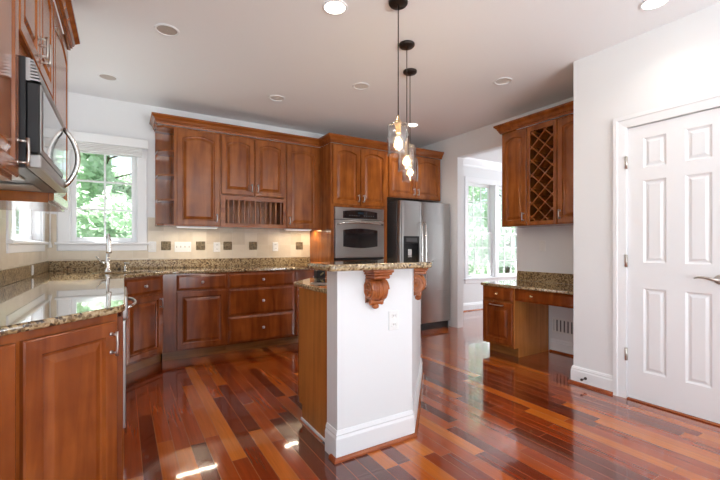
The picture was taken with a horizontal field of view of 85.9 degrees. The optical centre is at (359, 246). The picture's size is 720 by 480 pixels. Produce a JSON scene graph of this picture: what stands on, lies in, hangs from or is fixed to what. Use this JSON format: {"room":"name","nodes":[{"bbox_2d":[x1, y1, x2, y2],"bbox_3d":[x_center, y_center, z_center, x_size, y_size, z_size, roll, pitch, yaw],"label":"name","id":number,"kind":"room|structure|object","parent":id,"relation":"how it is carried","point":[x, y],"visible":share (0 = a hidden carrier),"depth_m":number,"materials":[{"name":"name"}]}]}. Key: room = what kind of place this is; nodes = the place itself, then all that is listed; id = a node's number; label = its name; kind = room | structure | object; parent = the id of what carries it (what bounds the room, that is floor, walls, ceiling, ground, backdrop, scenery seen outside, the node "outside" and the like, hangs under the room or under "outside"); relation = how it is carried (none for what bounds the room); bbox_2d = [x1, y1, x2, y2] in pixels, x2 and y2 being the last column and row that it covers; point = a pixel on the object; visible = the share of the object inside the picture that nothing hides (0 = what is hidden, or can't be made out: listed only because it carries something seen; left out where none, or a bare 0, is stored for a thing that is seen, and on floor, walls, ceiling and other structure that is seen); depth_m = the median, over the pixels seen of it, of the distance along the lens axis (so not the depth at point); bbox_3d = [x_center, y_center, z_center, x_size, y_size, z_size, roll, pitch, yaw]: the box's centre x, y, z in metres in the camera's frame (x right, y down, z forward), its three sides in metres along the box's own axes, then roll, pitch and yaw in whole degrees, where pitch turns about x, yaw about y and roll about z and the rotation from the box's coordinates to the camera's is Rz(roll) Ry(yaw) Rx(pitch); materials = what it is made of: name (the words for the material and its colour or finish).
{"room":"kitchen","nodes":[
{"label":"kitchen","id":0,"kind":"room"},
{"bbox_2d":[46,92,501,302],"bbox_3d":[0.521,-0.210,6.183,8.950,2.740,0.160,0,0,-32],"label":"wall","id":1,"kind":"structure","parent":0,"point":[86,113],"depth_m":4.42,"materials":[{"name":"white paint"}]},
{"bbox_2d":[54,149,149,250],"bbox_3d":[-2.744,-0.547,4.162,0.840,1.185,0.195,0,0,-32],"label":"window","id":2,"kind":"structure","parent":1,"relation":"in","point":[68,240],"depth_m":4.17,"materials":[{"name":"white paint"}]},
{"bbox_2d":[68,140,141,156],"bbox_3d":[-2.687,-1.026,4.069,0.690,0.082,0.048,0,0,-32],"label":"shade","id":3,"kind":"object","parent":2,"relation":"attached to","point":[83,145],"depth_m":4.07,"materials":[{"name":"white fabric"}]},
{"bbox_2d":[68,130,147,156],"bbox_3d":[-2.699,-1.077,4.059,0.840,0.183,0.074,0,0,-32],"label":"window blind","id":4,"kind":"object","parent":1,"relation":"attached to","point":[90,142],"visible":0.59,"depth_m":4.06,"materials":[{"name":"white paint"}]},
{"bbox_2d":[47,212,51,247],"bbox_3d":[-3.079,-0.528,3.842,0.040,1.080,0.040,0,0,-32],"label":"blind cord","id":5,"kind":"object","parent":4,"relation":"hanging from","point":[49,244],"visible":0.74,"depth_m":3.84,"materials":[{"name":"white plastic"}]},
{"bbox_2d":[148,241,155,251],"bbox_3d":[-2.329,0.003,4.337,0.080,0.118,0.010,0,0,-32],"label":"light switch","id":6,"kind":"object","parent":1,"relation":"attached to","point":[152,247],"visible":1,"depth_m":4.33,"materials":[{"name":"white plastic"}]},
{"bbox_2d":[155,125,174,226],"bbox_3d":[-2.152,-0.760,4.272,0.174,1.070,0.324,0,0,-32],"label":"shelf","id":7,"kind":"object","parent":1,"relation":"attached to","point":[164,134],"visible":1,"depth_m":4.37,"materials":[{"name":"brown wood"}]},
{"bbox_2d":[161,241,170,249],"bbox_3d":[-2.210,-0.009,4.411,0.102,0.102,0.008,0,0,-32],"label":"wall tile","id":8,"kind":"structure","parent":1,"relation":"attached to","point":[165,245],"depth_m":4.41,"materials":[{"name":"brown tile"}]},
{"bbox_2d":[174,242,190,251],"bbox_3d":[-2.058,0.005,4.499,0.178,0.118,0.016,0,0,-32],"label":"light switch","id":9,"kind":"object","parent":1,"relation":"attached to","point":[178,246],"visible":1,"depth_m":4.50,"materials":[{"name":"white plastic"}]},
{"bbox_2d":[173,127,219,226],"bbox_3d":[-1.865,-0.760,4.415,0.465,1.070,0.380,0,0,-32],"label":"upper cabinet","id":10,"kind":"object","parent":1,"relation":"attached to","point":[197,152],"visible":1,"depth_m":4.28,"materials":[{"name":"brown wood"}]},
{"bbox_2d":[176,226,217,228],"bbox_3d":[-1.828,-0.215,4.351,0.430,0.018,0.060,0,0,-32],"label":"light","id":11,"kind":"object","parent":10,"relation":"attached to","point":[176,226],"visible":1,"depth_m":4.31,"materials":[{"name":"white plastic"}]},
{"bbox_2d":[196,241,204,249],"bbox_3d":[-1.897,-0.009,4.603,0.102,0.102,0.008,0,0,-32],"label":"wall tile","id":12,"kind":"structure","parent":1,"relation":"attached to","point":[200,245],"depth_m":4.60,"materials":[{"name":"brown tile"}]},
{"bbox_2d":[213,242,219,251],"bbox_3d":[-1.738,0.008,4.699,0.080,0.118,0.009,0,0,-32],"label":"outlet","id":13,"kind":"object","parent":1,"relation":"attached to","point":[216,245],"visible":1,"depth_m":4.70,"materials":[{"name":"white plastic"}]},
{"bbox_2d":[223,242,231,249],"bbox_3d":[-1.629,-0.009,4.767,0.102,0.102,0.008,0,0,-32],"label":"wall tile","id":14,"kind":"structure","parent":1,"relation":"attached to","point":[226,245],"depth_m":4.76,"materials":[{"name":"brown tile"}]},
{"bbox_2d":[218,133,285,228],"bbox_3d":[-1.333,-0.760,4.740,0.780,1.070,0.380,0,0,-32],"label":"upper cabinet","id":15,"kind":"object","parent":1,"relation":"attached to","point":[252,170],"visible":1,"depth_m":4.63,"materials":[{"name":"brown wood"}]},
{"bbox_2d":[249,242,256,249],"bbox_3d":[-1.362,-0.009,4.931,0.102,0.102,0.008,0,0,-32],"label":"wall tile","id":16,"kind":"structure","parent":1,"relation":"attached to","point":[252,245],"depth_m":4.93,"materials":[{"name":"brown tile"}]},
{"bbox_2d":[273,242,277,250],"bbox_3d":[-1.111,0.003,5.084,0.076,0.116,0.009,0,0,-32],"label":"outlet","id":17,"kind":"object","parent":1,"relation":"attached to","point":[275,244],"visible":1,"depth_m":5.08,"materials":[{"name":"white plastic"}]},
{"bbox_2d":[296,242,302,249],"bbox_3d":[-0.824,-0.009,5.260,0.102,0.102,0.008,0,0,-32],"label":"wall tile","id":18,"kind":"structure","parent":1,"relation":"attached to","point":[299,245],"depth_m":5.26,"materials":[{"name":"brown tile"}]},
{"bbox_2d":[280,143,319,229],"bbox_3d":[-0.799,-0.760,5.068,0.472,1.070,0.380,0,0,-32],"label":"upper cabinet","id":19,"kind":"object","parent":1,"relation":"attached to","point":[302,163],"visible":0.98,"depth_m":4.93,"materials":[{"name":"brown wood"}]},
{"bbox_2d":[284,229,310,230],"bbox_3d":[-0.798,-0.215,4.982,0.355,0.018,0.060,0,0,-32],"label":"light","id":20,"kind":"object","parent":19,"relation":"attached to","point":[284,229],"visible":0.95,"depth_m":4.98,"materials":[{"name":"white plastic"}]},
{"bbox_2d":[387,152,439,202],"bbox_3d":[0.635,-0.985,5.768,0.975,0.620,0.686,0,0,-32],"label":"upper cabinet","id":21,"kind":"object","parent":1,"relation":"attached to","point":[427,187],"visible":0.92,"depth_m":5.51,"materials":[{"name":"brown wood"}]},
{"bbox_2d":[149,112,443,158],"bbox_3d":[-0.497,-1.343,4.865,3.856,0.094,0.407,0,0,-22],"label":"crown molding","id":22,"kind":"structure","parent":21,"relation":"on","point":[155,118],"depth_m":4.73,"materials":[{"name":"brown wood"}]},
{"bbox_2d":[463,301,482,311],"bbox_3d":[2.624,1.089,7.370,3.824,0.142,0.034,0,0,-32],"label":"baseboard","id":23,"kind":"structure","parent":1,"relation":"attached to","point":[473,306],"depth_m":7.01,"materials":[{"name":"white paint"}]},
{"bbox_2d":[463,176,497,283],"bbox_3d":[2.197,-0.295,7.190,0.880,1.920,0.195,0,0,-32],"label":"window","id":24,"kind":"structure","parent":1,"relation":"in","point":[491,185],"depth_m":7.27,"materials":[{"name":"white paint"}]},
{"bbox_2d":[463,157,501,171],"bbox_3d":[2.637,-1.510,7.348,3.824,0.140,0.085,0,0,-32],"label":"trim","id":25,"kind":"structure","parent":1,"relation":"attached to","point":[469,162],"depth_m":7.10,"materials":[{"name":"white paint"}]},
{"bbox_2d":[497,181,516,280],"bbox_3d":[2.947,-0.295,7.650,0.880,1.920,0.195,0,0,-32],"label":"window","id":26,"kind":"structure","parent":1,"relation":"in","point":[503,276],"depth_m":7.59,"materials":[{"name":"white paint"}]},
{"bbox_2d":[307,256,434,271],"bbox_3d":[0.285,0.108,2.742,0.616,0.036,1.855,0,0,23],"label":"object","id":27,"kind":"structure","parent":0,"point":[396,262],"depth_m":2.13,"materials":[{"name":"stone"}]},
{"bbox_2d":[53,0,719,162],"bbox_3d":[2.682,-1.640,2.658,8.950,0.120,8.430,0,0,-32],"label":"ceiling","id":28,"kind":"structure","parent":0,"point":[227,58],"depth_m":3.22,"materials":[{"name":"white paint"}]},
{"bbox_2d":[97,73,118,80],"bbox_3d":[-2.349,-1.576,3.607,0.170,0.006,0.170,0,0,-32],"label":"recessed light","id":29,"kind":"object","parent":28,"relation":"in","point":[108,77],"visible":1,"depth_m":3.60,"materials":[{"name":"white paint"}]},
{"bbox_2d":[154,23,179,36],"bbox_3d":[-1.408,-1.576,2.824,0.170,0.006,0.170,0,0,-32],"label":"recessed light","id":30,"kind":"object","parent":28,"relation":"in","point":[168,30],"visible":1,"depth_m":2.82,"materials":[{"name":"white paint"}]},
{"bbox_2d":[269,95,284,100],"bbox_3d":[-0.883,-1.576,4.117,0.170,0.006,0.170,0,0,-32],"label":"recessed light","id":31,"kind":"object","parent":28,"relation":"in","point":[272,97],"visible":1,"depth_m":4.11,"materials":[{"name":"white paint"}]},
{"bbox_2d":[322,0,347,14],"bbox_3d":[-0.165,-1.576,2.553,0.170,0.006,0.170,0,0,-32],"label":"recessed light","id":32,"kind":"object","parent":28,"relation":"in","point":[332,7],"visible":1,"depth_m":2.55,"materials":[{"name":"white paint"}]},
{"bbox_2d":[352,82,369,89],"bbox_3d":[0.010,-1.576,3.810,0.170,0.006,0.170,0,0,-32],"label":"recessed light","id":33,"kind":"object","parent":28,"relation":"in","point":[359,86],"visible":1,"depth_m":3.82,"materials":[{"name":"white paint"}]},
{"bbox_2d":[387,0,408,157],"bbox_3d":[0.247,-1.085,2.497,0.142,0.990,0.142,0,0,-32],"label":"pendant light","id":34,"kind":"object","parent":28,"relation":"hanging from","point":[398,5],"visible":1,"depth_m":2.49,"materials":[{"name":"clear glass"}]},
{"bbox_2d":[395,115,400,133],"bbox_3d":[0.247,-0.787,2.497,0.052,0.118,0.052,0,0,-32],"label":"socket","id":35,"kind":"object","parent":34,"relation":"attached to","point":[398,125],"depth_m":2.48,"materials":[{"name":"gold metal"}]},
{"bbox_2d":[398,40,415,172],"bbox_3d":[0.365,-1.085,3.021,0.142,0.990,0.142,0,0,-32],"label":"pendant light","id":36,"kind":"object","parent":28,"relation":"hanging from","point":[406,45],"visible":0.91,"depth_m":3.01,"materials":[{"name":"clear glass"}]},
{"bbox_2d":[402,68,417,181],"bbox_3d":[0.451,-1.085,3.485,0.142,0.990,0.142,0,0,-32],"label":"pendant light","id":37,"kind":"object","parent":28,"relation":"hanging from","point":[410,71],"visible":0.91,"depth_m":3.47,"materials":[{"name":"clear glass"}]},
{"bbox_2d":[408,152,412,165],"bbox_3d":[0.451,-0.787,3.485,0.052,0.118,0.052,0,0,-32],"label":"socket","id":38,"kind":"object","parent":37,"relation":"attached to","point":[410,157],"depth_m":3.47,"materials":[{"name":"gold metal"}]},
{"bbox_2d":[407,123,418,126],"bbox_3d":[0.675,-1.576,5.023,0.170,0.006,0.170,0,0,-32],"label":"recessed light","id":39,"kind":"object","parent":28,"relation":"in","point":[410,124],"visible":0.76,"depth_m":5.00,"materials":[{"name":"white paint"}]},
{"bbox_2d":[494,77,512,84],"bbox_3d":[1.365,-1.576,3.695,0.170,0.006,0.170,0,0,-32],"label":"recessed light","id":40,"kind":"object","parent":28,"relation":"in","point":[504,80],"visible":1,"depth_m":3.69,"materials":[{"name":"white paint"}]},
{"bbox_2d":[639,0,669,10],"bbox_3d":[1.906,-1.576,2.501,0.170,0.006,0.170,0,0,-32],"label":"recessed light","id":41,"kind":"object","parent":28,"relation":"in","point":[646,5],"visible":1,"depth_m":2.52,"materials":[{"name":"white paint"}]},
{"bbox_2d":[123,310,719,479],"bbox_3d":[2.682,1.210,2.658,8.950,0.100,8.430,0,0,-32],"label":"floor","id":42,"kind":"structure","parent":0,"point":[486,414],"depth_m":2.49,"materials":[{"name":"brown wood"}]},
{"bbox_2d":[0,313,118,479],"bbox_3d":[-1.121,0.719,1.196,0.635,0.883,0.630,0,0,-32],"label":"base cabinet","id":43,"kind":"object","parent":42,"relation":"on","point":[58,383],"visible":0.98,"depth_m":1.37,"materials":[{"name":"brown wood"}]},
{"bbox_2d":[117,312,122,479],"bbox_3d":[-1.456,0.719,1.758,0.649,0.883,0.677,0,0,-32],"label":"base cabinet","id":44,"kind":"object","parent":42,"relation":"on","point":[119,315],"visible":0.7,"depth_m":1.66,"materials":[{"name":"red wood"}]},
{"bbox_2d":[123,287,136,427],"bbox_3d":[-1.748,0.721,2.336,0.701,0.878,0.602,0,0,-32],"label":"dishwasher","id":45,"kind":"object","parent":42,"relation":"on","point":[125,312],"visible":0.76,"depth_m":2.23,"materials":[{"name":"grey metal"}]},
{"bbox_2d":[124,275,162,374],"bbox_3d":[-2.449,0.719,3.700,0.989,0.883,0.989,0,0,-32],"label":"base cabinet","id":46,"kind":"object","parent":42,"relation":"on","point":[144,322],"visible":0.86,"depth_m":3.60,"materials":[{"name":"red wood"}]},
{"bbox_2d":[161,272,226,360],"bbox_3d":[-1.845,0.719,4.252,0.617,0.883,0.679,0,0,-32],"label":"base cabinet","id":47,"kind":"object","parent":42,"relation":"on","point":[194,304],"visible":0.98,"depth_m":3.98,"materials":[{"name":"red wood"}]},
{"bbox_2d":[226,270,294,351],"bbox_3d":[-1.252,0.719,4.615,0.772,0.883,0.679,0,0,-32],"label":"base cabinet","id":48,"kind":"object","parent":42,"relation":"on","point":[260,304],"visible":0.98,"depth_m":4.35,"materials":[{"name":"red wood"}]},
{"bbox_2d":[292,269,326,342],"bbox_3d":[-0.719,0.719,4.938,0.473,0.883,0.686,0,0,-32],"label":"base cabinet","id":49,"kind":"object","parent":42,"relation":"on","point":[299,274],"visible":0.22,"depth_m":4.58,"materials":[{"name":"red wood"}]},
{"bbox_2d":[0,257,309,336],"bbox_3d":[-0.950,0.211,3.038,2.851,0.130,3.683,0,0,-32],"label":"countertop","id":50,"kind":"structure","parent":49,"relation":"on","point":[58,292],"depth_m":2.52,"materials":[{"name":"stone"}]},
{"bbox_2d":[31,265,33,274],"bbox_3d":[-2.652,0.192,3.136,0.010,0.080,0.060,0,0,-32],"label":"outlet","id":51,"kind":"object","parent":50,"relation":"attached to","point":[32,266],"visible":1,"depth_m":3.12,"materials":[{"name":"white plastic"}]},
{"bbox_2d":[95,233,111,271],"bbox_3d":[-2.424,0.060,3.702,0.144,0.372,0.122,0,0,1],"label":"faucet","id":52,"kind":"object","parent":50,"relation":"on","point":[106,262],"visible":0.98,"depth_m":3.70,"materials":[{"name":"silver metal"}]},
{"bbox_2d":[310,143,386,262],"bbox_3d":[-0.149,-0.068,5.288,0.862,2.455,0.686,0,0,-32],"label":"tall cabinet","id":53,"kind":"object","parent":42,"relation":"on","point":[350,176],"visible":0.54,"depth_m":5.01,"materials":[{"name":"brown wood"}]},
{"bbox_2d":[334,207,383,260],"bbox_3d":[-0.117,-0.160,5.216,0.740,0.670,0.623,0,0,-32],"label":"wall oven","id":54,"kind":"object","parent":53,"relation":"in","point":[358,232],"visible":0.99,"depth_m":4.99,"materials":[{"name":"grey metal"}]},
{"bbox_2d":[298,268,427,463],"bbox_3d":[0.217,0.643,2.798,1.373,1.034,1.049,0,0,-32],"label":"kitchen island","id":55,"kind":"object","parent":42,"relation":"on","point":[361,381],"visible":0.98,"depth_m":2.25,"materials":[{"name":"white paint"}]},
{"bbox_2d":[293,277,326,293],"bbox_3d":[0.111,0.261,2.876,1.186,0.030,0.812,0,0,-32],"label":"island countertop","id":56,"kind":"structure","parent":55,"relation":"on","point":[305,283],"depth_m":2.50,"materials":[{"name":"stone"}]},
{"bbox_2d":[310,278,326,283],"bbox_3d":[-0.083,0.242,2.776,0.400,0.008,0.520,0,0,12],"label":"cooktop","id":57,"kind":"object","parent":56,"relation":"in","point":[323,281],"visible":0.23,"depth_m":2.57,"materials":[{"name":"black glass"}]},
{"bbox_2d":[314,270,324,277],"bbox_3d":[-0.314,0.215,3.020,0.072,0.062,0.061,0,0,-32],"label":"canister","id":58,"kind":"object","parent":56,"relation":"on","point":[317,273],"visible":0.81,"depth_m":3.00,"materials":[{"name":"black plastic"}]},
{"bbox_2d":[389,310,398,330],"bbox_3d":[0.201,0.438,2.298,0.072,0.115,0.009,0,0,-32],"label":"outlet","id":59,"kind":"object","parent":55,"relation":"attached to","point":[393,315],"visible":1,"depth_m":2.30,"materials":[{"name":"white plastic"}]},
{"bbox_2d":[387,200,449,329],"bbox_3d":[0.727,0.273,5.670,0.905,1.775,0.870,0,0,-32],"label":"refrigerator","id":60,"kind":"object","parent":42,"relation":"on","point":[414,228],"visible":0.65,"depth_m":5.39,"materials":[{"name":"grey metal"}]},
{"bbox_2d":[483,285,548,357],"bbox_3d":[1.718,0.796,4.314,0.647,0.728,0.408,0,0,-32],"label":"base cabinet","id":61,"kind":"object","parent":42,"relation":"on","point":[511,327],"visible":0.98,"depth_m":4.15,"materials":[{"name":"brown wood"}]},
{"bbox_2d":[481,271,573,294],"bbox_3d":[1.914,0.362,4.029,0.644,0.140,1.126,0,0,-32],"label":"countertop","id":62,"kind":"structure","parent":61,"relation":"on","point":[565,280],"depth_m":4.18,"materials":[{"name":"stone"}]},
{"bbox_2d":[515,289,573,308],"bbox_3d":[1.967,0.496,3.814,0.500,0.128,0.704,0,0,-32],"label":"drawer unit","id":63,"kind":"object","parent":62,"relation":"attached to","point":[538,297],"visible":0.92,"depth_m":3.70,"materials":[{"name":"red wood"}]},
{"bbox_2d":[414,97,573,349],"bbox_3d":[1.734,-0.210,5.050,0.115,2.740,3.060,0,0,-32],"label":"wall","id":64,"kind":"structure","parent":0,"point":[558,255],"depth_m":5.18,"materials":[{"name":"white paint"}]},
{"bbox_2d":[502,113,573,227],"bbox_3d":[2.038,-0.760,4.079,0.379,1.070,1.083,0,0,-32],"label":"wine cabinet","id":65,"kind":"object","parent":64,"relation":"attached to","point":[538,159],"visible":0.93,"depth_m":4.11,"materials":[{"name":"brown wood"}]},
{"bbox_2d":[493,100,573,134],"bbox_3d":[2.013,-1.343,4.099,0.402,0.094,1.142,0,0,-32],"label":"crown molding","id":66,"kind":"structure","parent":65,"relation":"on","point":[566,108],"depth_m":4.04,"materials":[{"name":"brown wood"}]},
{"bbox_2d":[549,338,573,356],"bbox_3d":[2.285,1.089,4.010,0.034,0.142,0.670,0,0,-32],"label":"baseboard","id":67,"kind":"structure","parent":64,"relation":"attached to","point":[562,347],"depth_m":4.18,"materials":[{"name":"white paint"}]},
{"bbox_2d":[552,317,573,335],"bbox_3d":[2.223,0.865,4.136,0.006,0.160,0.360,0,0,-32],"label":"air vent","id":68,"kind":"object","parent":64,"relation":"in","point":[562,326],"visible":0.59,"depth_m":4.18,"materials":[{"name":"white plastic"}]},
{"bbox_2d":[574,57,586,368],"bbox_3d":[3.866,-0.210,4.495,4.710,2.740,0.115,0,0,-32],"label":"wall","id":69,"kind":"structure","parent":0,"point":[580,66],"depth_m":3.26,"materials":[{"name":"white paint"}]},
{"bbox_2d":[587,2,719,375],"bbox_3d":[3.232,-0.210,1.133,0.115,2.740,4.955,0,0,-32],"label":"wall","id":70,"kind":"structure","parent":0,"point":[678,60],"depth_m":3.04,"materials":[{"name":"white paint"}]},
{"bbox_2d":[567,365,612,394],"bbox_3d":[1.902,1.089,3.190,0.064,0.142,0.356,0,0,-32],"label":"baseboard","id":71,"kind":"structure","parent":70,"relation":"attached to","point":[598,381],"depth_m":3.16,"materials":[{"name":"white paint"}]},
{"bbox_2d":[613,92,719,423],"bbox_3d":[2.226,0.083,2.717,0.168,2.154,0.784,0,0,-32],"label":"door","id":72,"kind":"structure","parent":70,"relation":"in","point":[666,159],"depth_m":2.75,"materials":[{"name":"white paint"}]},
{"bbox_2d":[627,397,719,426],"bbox_3d":[2.237,1.155,2.723,0.120,0.010,0.601,0,0,-32],"label":"threshold","id":73,"kind":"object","parent":70,"relation":"in","point":[630,398],"depth_m":2.70,"materials":[{"name":"brown wood"}]},
{"bbox_3d":[-1.031,-0.210,0.295,0.150,2.740,8.280,0,0,-32],"label":"wall","id":74,"kind":"structure","parent":0,"visible":0},
{"bbox_2d":[0,210,47,269],"bbox_3d":[-2.175,-0.089,2.315,0.010,0.471,3.640,0,0,-32],"label":"backsplash","id":75,"kind":"structure","parent":74,"relation":"attached to","point":[7,260],"depth_m":2.71,"materials":[{"name":"tile"}]},
{"bbox_2d":[0,0,29,180],"bbox_3d":[-1.103,-0.760,0.921,0.379,1.070,0.803,0,0,-32],"label":"upper cabinet","id":76,"kind":"object","parent":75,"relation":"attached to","point":[9,9],"visible":1,"depth_m":1.24,"materials":[{"name":"brown wood"}]},
{"bbox_2d":[0,2,67,211],"bbox_3d":[-1.894,-0.760,2.179,0.344,1.070,0.645,0,0,-32],"label":"upper cabinet","id":77,"kind":"object","parent":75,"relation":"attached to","point":[9,200],"visible":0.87,"depth_m":2.17,"materials":[{"name":"brown wood"}]},
{"bbox_2d":[6,210,48,252],"bbox_3d":[-2.699,-0.547,3.061,0.195,1.185,1.430,0,0,-32],"label":"window","id":78,"kind":"structure","parent":74,"relation":"in","point":[31,223],"depth_m":3.42,"materials":[{"name":"white paint"}]},
{"bbox_2d":[19,0,52,96],"bbox_3d":[-1.512,-0.985,1.588,0.379,0.620,0.760,0,0,-32],"label":"upper cabinet","id":79,"kind":"object","parent":74,"relation":"attached to","point":[35,16],"visible":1,"depth_m":1.64,"materials":[{"name":"brown wood"}]},
{"bbox_2d":[0,55,80,192],"bbox_3d":[-1.472,-0.467,1.612,0.464,0.396,0.755,0,0,-32],"label":"microwave","id":80,"kind":"object","parent":79,"relation":"attached to","point":[40,121],"visible":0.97,"depth_m":1.47,"materials":[{"name":"silver metal"}]},
{"bbox_2d":[55,0,79,50],"bbox_3d":[-1.476,-1.343,1.552,0.402,0.094,2.269,0,0,-32],"label":"crown molding","id":81,"kind":"structure","parent":74,"relation":"attached to","point":[64,7],"depth_m":2.31,"materials":[{"name":"brown wood"}]},
{"label":"outside","id":82,"kind":"structure","parent":0,"visible":0},
{"bbox_2d":[469,264,511,274],"bbox_3d":[-5.225,1.720,8.526,80.000,0.120,100.000,0,0,-32],"label":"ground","id":83,"kind":"structure","parent":82,"point":[470,264],"depth_m":27.93,"materials":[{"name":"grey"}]},
{"bbox_2d":[16,210,18,233],"bbox_3d":[-7.614,-1.081,6.775,4.033,5.489,3.906,0,0,-44],"label":"tree","id":84,"kind":"object","parent":83,"relation":"on","point":[17,211],"visible":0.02,"depth_m":6.98,"materials":[{"name":"green plant"}]},
{"bbox_2d":[77,152,131,237],"bbox_3d":[-8.383,-2.906,13.321,6.021,9.136,5.710,0,0,21],"label":"tree","id":85,"kind":"object","parent":83,"relation":"on","point":[89,194],"visible":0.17,"depth_m":11.18,"materials":[{"name":"green plant"}]},
{"bbox_2d":[101,193,131,237],"bbox_3d":[-3.841,-1.416,9.427,4.078,6.158,4.222,0,0,-32],"label":"tree","id":86,"kind":"object","parent":83,"relation":"on","point":[123,203],"visible":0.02,"depth_m":7.88,"materials":[{"name":"green plant"}]},
{"bbox_2d":[469,186,502,274],"bbox_3d":[2.501,-1.159,11.935,4.089,5.646,3.462,0,0,-9],"label":"tree","id":87,"kind":"object","parent":83,"relation":"on","point":[484,206],"visible":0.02,"depth_m":11.36,"materials":[{"name":"green plant"}]},
{"bbox_2d":[469,189,514,274],"bbox_3d":[5.721,-1.325,14.410,4.129,5.976,4.282,0,0,-32],"label":"tree","id":88,"kind":"object","parent":83,"relation":"on","point":[505,229],"visible":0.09,"depth_m":14.03,"materials":[{"name":"green plant"}]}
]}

